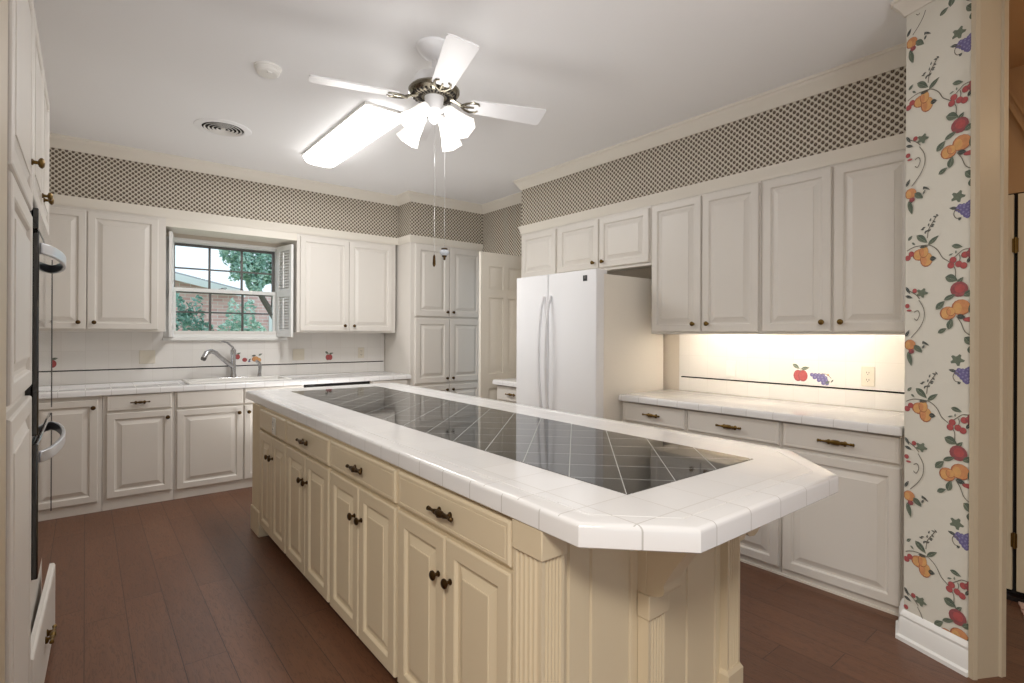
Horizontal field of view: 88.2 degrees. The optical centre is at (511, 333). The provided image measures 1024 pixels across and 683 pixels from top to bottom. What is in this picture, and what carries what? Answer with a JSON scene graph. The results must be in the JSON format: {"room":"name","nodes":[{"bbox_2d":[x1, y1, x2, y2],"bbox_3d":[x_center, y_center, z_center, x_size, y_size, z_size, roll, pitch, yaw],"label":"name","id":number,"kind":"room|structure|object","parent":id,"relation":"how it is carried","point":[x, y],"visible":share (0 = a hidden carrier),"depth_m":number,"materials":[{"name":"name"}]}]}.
{"room":"kitchen","nodes":[
{"label":"kitchen","id":0,"kind":"room"},
{"bbox_2d":[0,0,7,682],"bbox_3d":[-1.122,-0.075,0.678,0.639,2.800,0.565,0,0,-39],"label":"door frame","id":1,"kind":"structure","parent":0,"point":[3,3],"depth_m":1.05,"materials":[{"name":"beige paint"}]},
{"bbox_2d":[52,233,384,385],"bbox_3d":[-2.094,-0.080,5.557,5.280,2.800,0.140,0,0,-39],"label":"wall","id":2,"kind":"structure","parent":0,"point":[167,234],"depth_m":5.01,"materials":[{"name":"beige paint"}]},
{"bbox_2d":[49,204,165,331],"bbox_3d":[-3.351,-0.497,4.202,0.978,0.953,0.384,0,0,-39],"label":"upper cabinet","id":3,"kind":"object","parent":2,"relation":"attached to","point":[113,278],"visible":0.81,"depth_m":4.15,"materials":[{"name":"beige paint"}]},
{"bbox_2d":[52,331,383,384],"bbox_3d":[-2.775,0.192,4.911,3.410,0.440,0.012,0,0,-39],"label":"backsplash","id":4,"kind":"structure","parent":2,"relation":"attached to","point":[78,357],"depth_m":4.82,"materials":[{"name":"white tile"}]},
{"bbox_2d":[139,350,154,363],"bbox_3d":[-3.162,0.200,4.583,0.115,0.115,0.016,0,0,-39],"label":"light switch","id":5,"kind":"object","parent":4,"relation":"attached to","point":[145,356],"visible":1,"depth_m":4.58,"materials":[{"name":"beige plastic"}]},
{"bbox_2d":[293,349,303,359],"bbox_3d":[-2.172,0.210,5.382,0.115,0.115,0.016,0,0,-39],"label":"light switch","id":6,"kind":"object","parent":4,"relation":"attached to","point":[298,354],"visible":1,"depth_m":5.38,"materials":[{"name":"beige plastic"}]},
{"bbox_2d":[358,348,363,357],"bbox_3d":[-1.657,0.207,5.802,0.070,0.115,0.009,0,0,-39],"label":"wall outlet","id":7,"kind":"object","parent":4,"relation":"attached to","point":[360,350],"visible":1,"depth_m":5.80,"materials":[{"name":"beige plastic"}]},
{"bbox_2d":[162,231,292,340],"bbox_3d":[-2.625,-0.401,4.923,1.045,0.922,0.438,0,0,-39],"label":"window","id":8,"kind":"structure","parent":2,"relation":"in","point":[283,325],"depth_m":5.06,"materials":[{"name":"white paint"}]},
{"bbox_2d":[286,233,395,332],"bbox_3d":[-1.749,-0.490,5.495,1.030,0.953,0.384,0,0,-39],"label":"upper cabinet","id":9,"kind":"object","parent":2,"relation":"attached to","point":[340,285],"visible":0.91,"depth_m":5.33,"materials":[{"name":"beige paint"}]},
{"bbox_2d":[53,194,483,250],"bbox_3d":[-2.109,-1.001,4.829,4.336,0.073,0.299,0,0,-39],"label":"trim","id":10,"kind":"structure","parent":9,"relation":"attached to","point":[65,200],"depth_m":4.76,"materials":[{"name":"beige paint"}]},
{"bbox_2d":[49,147,482,243],"bbox_3d":[-2.211,-1.225,4.977,4.360,0.510,0.610,0,0,-39],"label":"wall","id":11,"kind":"structure","parent":0,"point":[71,173],"depth_m":4.76,"materials":[{"name":"brown paper"}]},
{"bbox_2d":[166,218,296,244],"bbox_3d":[-2.575,-0.940,4.861,1.055,0.085,0.335,0,0,-39],"label":"trim","id":12,"kind":"structure","parent":11,"relation":"in","point":[178,226],"depth_m":4.76,"materials":[{"name":"beige paint"}]},
{"bbox_2d":[50,42,905,213],"bbox_3d":[-0.798,-1.428,3.210,4.340,0.092,4.463,0,0,-39],"label":"crown molding","id":13,"kind":"structure","parent":11,"relation":"attached to","point":[894,57],"depth_m":4.09,"materials":[{"name":"beige paint"}]},
{"bbox_2d":[33,0,905,204],"bbox_3d":[-0.590,-1.503,1.138,8.500,0.060,8.920,0,0,-39],"label":"ceiling","id":14,"kind":"structure","parent":0,"point":[139,74],"depth_m":2.91,"materials":[{"name":"paint"}]},
{"bbox_2d":[193,118,251,137],"bbox_3d":[-2.079,-1.473,3.804,0.370,0.013,0.370,0,0,-39],"label":"ceiling vent","id":15,"kind":"object","parent":14,"relation":"in","point":[213,126],"visible":1,"depth_m":3.78,"materials":[{"name":"metal"}]},
{"bbox_2d":[254,61,281,78],"bbox_3d":[-1.352,-1.453,2.926,0.142,0.046,0.142,0,0,-39],"label":"smoke detector","id":16,"kind":"object","parent":14,"relation":"attached to","point":[266,69],"visible":1,"depth_m":2.89,"materials":[{"name":"white plastic"}]},
{"bbox_2d":[301,101,401,167],"bbox_3d":[-1.214,-1.435,3.930,0.295,0.082,1.270,0,0,-39],"label":"fluorescent ceiling light","id":17,"kind":"object","parent":14,"relation":"attached to","point":[368,121],"visible":0.87,"depth_m":3.73,"materials":[{"name":"white plastic"}]},
{"bbox_2d":[308,33,545,266],"bbox_3d":[-0.391,-0.908,2.703,0.932,1.127,0.952,0,0,24],"label":"ceiling fan","id":18,"kind":"object","parent":14,"relation":"hanging from","point":[435,87],"visible":1,"depth_m":2.65,"materials":[{"name":"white wood"}]},
{"bbox_2d":[42,487,1023,682],"bbox_3d":[-0.565,1.357,1.091,8.500,0.060,8.800,0,0,-39],"label":"floor","id":19,"kind":"structure","parent":0,"point":[182,590],"depth_m":2.45,"materials":[{"name":"brown wood"}]},
{"bbox_2d":[5,0,44,682],"bbox_3d":[-1.519,0.143,1.210,0.650,2.360,0.590,0,0,-39],"label":"tall cabinet","id":20,"kind":"object","parent":19,"relation":"on","point":[20,162],"visible":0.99,"depth_m":1.31,"materials":[{"name":"beige paint"}]},
{"bbox_2d":[23,9,56,682],"bbox_3d":[-1.993,0.141,1.810,0.666,2.360,0.930,0,0,-39],"label":"tall cabinet","id":21,"kind":"object","parent":19,"relation":"on","point":[43,626],"visible":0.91,"depth_m":1.94,"materials":[{"name":"beige paint"}]},
{"bbox_2d":[25,208,65,579],"bbox_3d":[-1.966,0.193,1.833,0.638,1.205,0.854,0,0,-39],"label":"double oven","id":22,"kind":"object","parent":21,"relation":"in","point":[43,269],"visible":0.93,"depth_m":1.78,"materials":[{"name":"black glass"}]},
{"bbox_2d":[49,396,101,519],"bbox_3d":[-3.551,0.884,3.868,0.858,0.858,0.656,0,0,-39],"label":"base cabinet","id":23,"kind":"object","parent":19,"relation":"on","point":[77,467],"visible":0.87,"depth_m":3.83,"materials":[{"name":"beige paint"}]},
{"bbox_2d":[102,392,173,510],"bbox_3d":[-3.040,0.887,4.280,0.450,0.858,0.656,0,0,-39],"label":"base cabinet","id":24,"kind":"object","parent":19,"relation":"on","point":[138,429],"visible":0.97,"depth_m":4.04,"materials":[{"name":"beige paint"}]},
{"bbox_2d":[174,385,303,498],"bbox_3d":[-2.473,0.889,4.738,1.004,0.858,0.656,0,0,-39],"label":"base cabinet","id":25,"kind":"object","parent":19,"relation":"on","point":[213,429],"visible":0.6,"depth_m":4.36,"materials":[{"name":"beige paint"}]},
{"bbox_2d":[52,371,410,398],"bbox_3d":[-2.572,0.435,4.662,3.414,0.045,0.628,0,0,-39],"label":"countertop","id":26,"kind":"structure","parent":25,"relation":"on","point":[101,389],"depth_m":4.39,"materials":[{"name":"white tile"}]},
{"bbox_2d":[201,341,247,377],"bbox_3d":[-2.652,0.237,4.838,0.154,0.351,0.470,0,0,27],"label":"kitchen faucet","id":27,"kind":"object","parent":26,"relation":"on","point":[232,364],"visible":0.98,"depth_m":4.88,"materials":[{"name":"silver metal"}]},
{"bbox_2d":[182,376,291,383],"bbox_3d":[-2.451,0.488,4.731,0.810,0.172,0.400,0,0,-39],"label":"sink","id":28,"kind":"object","parent":26,"relation":"in","point":[257,378],"visible":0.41,"depth_m":4.77,"materials":[{"name":"white ceramic"}]},
{"bbox_2d":[255,360,261,375],"bbox_3d":[-2.428,0.329,5.060,0.052,0.169,0.074,0,0,33],"label":"sprayer","id":29,"kind":"object","parent":26,"relation":"on","point":[256,361],"visible":0.86,"depth_m":5.05,"materials":[{"name":"silver metal"}]},
{"bbox_2d":[251,403,267,536],"bbox_3d":[-1.335,0.898,3.812,0.961,0.852,0.215,0,0,-39],"label":"pilaster","id":30,"kind":"object","parent":19,"relation":"on","point":[258,530],"visible":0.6,"depth_m":3.51,"materials":[{"name":"beige paint"}]},
{"bbox_2d":[259,406,288,553],"bbox_3d":[-1.094,0.899,3.487,0.990,0.852,0.590,0,0,-39],"label":"base cabinet","id":31,"kind":"object","parent":19,"relation":"on","point":[272,480],"visible":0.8,"depth_m":3.15,"materials":[{"name":"beige paint"}]},
{"bbox_2d":[272,417,275,434],"bbox_3d":[-1.416,0.548,3.139,0.009,0.100,0.068,0,0,-39],"label":"wall outlet","id":32,"kind":"object","parent":31,"relation":"attached to","point":[273,419],"visible":1,"depth_m":3.12,"materials":[{"name":"white plastic"}]},
{"bbox_2d":[286,418,332,602],"bbox_3d":[-0.695,0.901,2.987,0.991,0.852,0.686,0,0,-39],"label":"base cabinet","id":33,"kind":"object","parent":19,"relation":"on","point":[308,468],"visible":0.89,"depth_m":2.65,"materials":[{"name":"beige paint"}]},
{"bbox_2d":[304,381,369,387],"bbox_3d":[-1.835,0.892,5.257,0.628,0.858,0.618,0,0,-39],"label":"dishwasher","id":34,"kind":"object","parent":19,"relation":"on","point":[361,382],"visible":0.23,"depth_m":5.00,"materials":[{"name":"black plastic"}]},
{"bbox_2d":[330,438,400,677],"bbox_3d":[-0.268,0.903,2.452,0.991,0.852,0.678,0,0,-39],"label":"base cabinet","id":35,"kind":"object","parent":19,"relation":"on","point":[364,487],"visible":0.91,"depth_m":2.12,"materials":[{"name":"beige paint"}]},
{"bbox_2d":[246,383,837,553],"bbox_3d":[-0.380,0.447,2.793,1.166,0.057,3.563,0,0,-38],"label":"countertop","id":36,"kind":"structure","parent":35,"relation":"on","point":[582,481],"depth_m":1.72,"materials":[{"name":"white tile"}]},
{"bbox_2d":[369,379,408,384],"bbox_3d":[-1.415,0.894,5.591,0.437,0.858,0.656,0,0,-39],"label":"base cabinet","id":37,"kind":"object","parent":19,"relation":"on","point":[400,381],"visible":0.05,"depth_m":5.38,"materials":[{"name":"beige paint"}]},
{"bbox_2d":[385,242,480,396],"bbox_3d":[-0.880,0.148,6.020,0.919,2.355,0.656,0,0,-39],"label":"pantry cabinet","id":38,"kind":"object","parent":19,"relation":"on","point":[435,339],"visible":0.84,"depth_m":5.74,"materials":[{"name":"beige paint"}]},
{"bbox_2d":[397,468,512,682],"bbox_3d":[0.153,0.905,1.926,0.991,0.852,0.665,0,0,-39],"label":"base cabinet","id":39,"kind":"object","parent":19,"relation":"on","point":[455,551],"visible":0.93,"depth_m":1.60,"materials":[{"name":"beige paint"}]},
{"bbox_2d":[497,385,515,402],"bbox_3d":[0.213,0.902,4.936,0.619,0.858,0.490,0,0,-39],"label":"base cabinet","id":40,"kind":"object","parent":19,"relation":"on","point":[504,393],"visible":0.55,"depth_m":4.82,"materials":[{"name":"beige paint"}]},
{"bbox_2d":[492,378,515,386],"bbox_3d":[0.213,0.449,4.938,0.616,0.045,0.495,0,0,-39],"label":"countertop","id":41,"kind":"structure","parent":40,"relation":"on","point":[511,382],"depth_m":4.83,"materials":[{"name":"white tile"}]},
{"bbox_2d":[516,268,662,420],"bbox_3d":[0.584,0.438,4.223,0.863,1.790,0.877,0,0,-39],"label":"refrigerator","id":42,"kind":"object","parent":19,"relation":"on","point":[585,340],"visible":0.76,"depth_m":3.90,"materials":[{"name":"white metal"}]},
{"bbox_2d":[512,519,759,682],"bbox_3d":[0.546,0.907,1.609,1.156,0.852,0.318,0,0,-39],"label":"kitchen island","id":43,"kind":"object","parent":19,"relation":"on","point":[581,615],"visible":0.6,"depth_m":1.51,"materials":[{"name":"beige paint"}]},
{"bbox_2d":[622,401,687,432],"bbox_3d":[1.160,0.906,3.762,0.619,0.858,0.526,0,0,-39],"label":"base cabinet","id":44,"kind":"object","parent":19,"relation":"on","point":[670,418],"visible":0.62,"depth_m":3.55,"materials":[{"name":"beige paint"}]},
{"bbox_2d":[687,409,781,572],"bbox_3d":[1.512,0.908,3.326,0.620,0.858,0.591,0,0,-39],"label":"base cabinet","id":45,"kind":"object","parent":19,"relation":"on","point":[764,549],"visible":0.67,"depth_m":3.04,"materials":[{"name":"beige paint"}]},
{"bbox_2d":[782,421,903,612],"bbox_3d":[1.876,0.910,2.873,0.621,0.858,0.567,0,0,-39],"label":"base cabinet","id":46,"kind":"object","parent":19,"relation":"on","point":[849,541],"visible":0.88,"depth_m":2.65,"materials":[{"name":"beige paint"}]},
{"bbox_2d":[619,389,903,435],"bbox_3d":[1.523,0.455,3.306,0.606,0.045,1.680,0,0,-39],"label":"countertop","id":47,"kind":"structure","parent":46,"relation":"on","point":[885,422],"depth_m":3.04,"materials":[{"name":"white tile"}]},
{"bbox_2d":[740,559,898,616],"bbox_3d":[1.317,1.330,3.147,0.008,0.012,1.685,0,0,-39],"label":"baseboard","id":48,"kind":"structure","parent":46,"relation":"attached to","point":[741,560],"depth_m":2.76,"materials":[{"name":"beige paint"}]},
{"bbox_2d":[1018,601,1023,617],"bbox_3d":[2.643,1.337,2.274,0.260,0.012,0.712,0,0,-39],"label":"rug","id":49,"kind":"object","parent":19,"relation":"on","point":[1021,604],"visible":1,"depth_m":2.58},
{"bbox_2d":[482,203,901,411],"bbox_3d":[0.827,-0.066,4.740,0.120,2.800,4.800,0,0,-39],"label":"wall","id":50,"kind":"structure","parent":0,"point":[501,233],"depth_m":5.60,"materials":[{"name":"white paint"}]},
{"bbox_2d":[478,251,521,399],"bbox_3d":[-0.077,0.263,5.282,0.605,2.110,0.036,0,0,-39],"label":"door","id":51,"kind":"structure","parent":50,"relation":"in","point":[498,273],"depth_m":5.20,"materials":[{"name":"beige paint"}]},
{"bbox_2d":[521,226,558,277],"bbox_3d":[0.370,-0.735,4.966,0.348,0.443,0.506,0,0,-39],"label":"upper cabinet","id":52,"kind":"object","parent":50,"relation":"attached to","point":[539,248],"visible":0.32,"depth_m":4.83,"materials":[{"name":"beige paint"}]},
{"bbox_2d":[558,205,651,272],"bbox_3d":[0.828,-0.733,4.374,0.378,0.443,0.988,0,0,-39],"label":"upper cabinet","id":53,"kind":"object","parent":50,"relation":"attached to","point":[622,241],"visible":0.73,"depth_m":4.22,"materials":[{"name":"beige paint"}]},
{"bbox_2d":[651,181,780,334],"bbox_3d":[1.394,-0.475,3.672,0.378,0.953,0.813,0,0,-39],"label":"upper cabinet","id":54,"kind":"object","parent":50,"relation":"attached to","point":[707,247],"visible":0.93,"depth_m":3.52,"materials":[{"name":"beige paint"}]},
{"bbox_2d":[679,334,904,411],"bbox_3d":[1.795,0.218,3.465,0.012,0.430,1.593,0,0,-39],"label":"backsplash","id":55,"kind":"structure","parent":50,"relation":"attached to","point":[822,369],"depth_m":3.40,"materials":[{"name":"white tile"}]},
{"bbox_2d":[726,361,735,376],"bbox_3d":[1.550,0.247,3.749,0.016,0.115,0.070,0,0,-39],"label":"light switch","id":56,"kind":"object","parent":55,"relation":"attached to","point":[730,365],"visible":1,"depth_m":3.75,"materials":[{"name":"white plastic"}]},
{"bbox_2d":[861,367,874,386],"bbox_3d":[2.084,0.250,3.093,0.009,0.115,0.070,0,0,-39],"label":"wall outlet","id":57,"kind":"object","parent":55,"relation":"attached to","point":[867,373],"visible":1,"depth_m":3.09,"materials":[{"name":"beige plastic"}]},
{"bbox_2d":[865,370,870,375],"bbox_3d":[2.082,0.229,3.091,0.003,0.033,0.033,0,0,-39],"label":"socket","id":58,"kind":"object","parent":57,"relation":"attached to","point":[867,372],"depth_m":3.09,"materials":[{"name":"beige plastic"}]},
{"bbox_2d":[761,149,905,334],"bbox_3d":[1.901,-0.472,3.043,0.378,0.953,0.799,0,0,-39],"label":"upper cabinet","id":59,"kind":"object","parent":50,"relation":"attached to","point":[833,236],"visible":0.85,"depth_m":2.92,"materials":[{"name":"beige paint"}]},
{"bbox_2d":[522,66,905,225],"bbox_3d":[1.200,-1.209,3.958,0.330,0.510,3.120,0,0,-39],"label":"wall","id":60,"kind":"structure","parent":0,"point":[872,108],"depth_m":3.37,"materials":[{"name":"brown paper"}]},
{"bbox_2d":[518,133,905,234],"bbox_3d":[1.173,-0.986,3.955,0.334,0.073,3.139,0,0,-39],"label":"trim","id":61,"kind":"structure","parent":60,"relation":"attached to","point":[896,142],"depth_m":3.35,"materials":[{"name":"beige paint"}]},
{"bbox_2d":[904,0,970,640],"bbox_3d":[2.115,-0.060,2.461,0.978,2.800,0.365,0,0,-39],"label":"wall","id":62,"kind":"structure","parent":0,"point":[938,34],"depth_m":2.19,"materials":[{"name":"paper"}]},
{"bbox_2d":[890,0,934,17],"bbox_3d":[1.741,-1.429,2.212,0.067,0.066,0.318,0,0,-17],"label":"crown molding","id":63,"kind":"structure","parent":62,"relation":"attached to","point":[905,8],"depth_m":2.29,"materials":[{"name":"beige paint"}]},
{"bbox_2d":[895,598,967,676],"bbox_3d":[1.743,1.273,2.248,0.108,0.130,0.380,0,0,-1],"label":"baseboard","id":64,"kind":"structure","parent":62,"relation":"attached to","point":[949,649],"depth_m":2.19,"materials":[{"name":"white paint"}]},
{"bbox_2d":[968,0,1008,679],"bbox_3d":[1.863,0.009,2.063,0.152,2.660,0.024,0,0,-10],"label":"door frame","id":65,"kind":"structure","parent":62,"relation":"attached to","point":[989,18],"depth_m":2.06,"materials":[{"name":"beige paint"}]},
{"bbox_2d":[1008,65,1023,193],"bbox_3d":[3.117,-0.055,2.078,0.100,2.800,1.720,0,0,-39],"label":"wall","id":66,"kind":"structure","parent":0,"point":[1016,75],"depth_m":2.69,"materials":[{"name":"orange paint"}]},
{"bbox_2d":[1006,193,1023,592],"bbox_3d":[2.814,0.296,2.342,0.036,2.005,0.929,0,0,-39],"label":"door","id":67,"kind":"structure","parent":66,"relation":"in","point":[1014,540],"depth_m":2.66,"materials":[{"name":"paint"}]},
{"bbox_2d":[1006,192,1023,594],"bbox_3d":[2.874,0.314,2.384,0.090,2.060,0.940,0,0,-39],"label":"trim","id":68,"kind":"structure","parent":66,"relation":"attached to","point":[1013,590],"depth_m":2.69,"materials":[{"name":"wood"}]},
{"bbox_2d":[1006,591,1023,602],"bbox_3d":[2.815,1.332,2.340,0.070,0.022,0.940,0,0,-39],"label":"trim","id":69,"kind":"structure","parent":66,"relation":"attached to","point":[1011,596],"depth_m":2.66,"materials":[{"name":"wood"}]},
{"bbox_2d":[1009,88,1023,130],"bbox_3d":[2.567,-1.085,2.658,0.035,0.595,0.200,0,0,-39],"label":"trim","id":70,"kind":"structure","parent":66,"relation":"attached to","point":[1015,107],"depth_m":2.67,"materials":[{"name":"beige paint"}]},
{"bbox_2d":[1009,0,1023,68],"bbox_3d":[2.726,-1.387,1.821,0.840,0.060,1.620,0,0,-39],"label":"ceiling","id":71,"kind":"structure","parent":0,"point":[1016,7],"depth_m":2.39,"materials":[{"name":"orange paint"}]},
{"label":"outside","id":72,"kind":"structure","parent":0,"visible":0},
{"bbox_3d":[-8.598,1.841,18.607,34.000,0.098,28.250,0,0,-39],"label":"lawn","id":73,"kind":"structure","parent":72,"visible":0},
{"bbox_2d":[176,292,213,330],"bbox_3d":[-4.379,0.623,7.008,0.793,2.374,0.652,0,0,-39],"label":"shrub","id":74,"kind":"object","parent":73,"relation":"on","point":[186,317],"visible":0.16,"depth_m":7.01,"materials":[{"name":"green plant"}]},
{"bbox_2d":[175,272,271,330],"bbox_3d":[-10.277,-0.628,13.138,12.500,4.820,7.440,0,0,-39],"label":"house","id":75,"kind":"structure","parent":73,"relation":"on","point":[219,302],"depth_m":11.82,"materials":[{"name":"red brick"}]},
{"bbox_2d":[217,298,265,330],"bbox_3d":[-3.998,0.636,7.824,0.746,2.352,0.665,0,0,-39],"label":"shrub","id":76,"kind":"object","parent":73,"relation":"on","point":[235,326],"visible":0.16,"depth_m":7.77,"materials":[{"name":"green plant"}]},
{"bbox_2d":[219,250,271,318],"bbox_3d":[-5.092,-0.323,10.532,1.376,4.262,1.192,0,0,-21],"label":"tree","id":77,"kind":"object","parent":73,"relation":"on","point":[251,262],"visible":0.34,"depth_m":10.26,"materials":[{"name":"green plant"}]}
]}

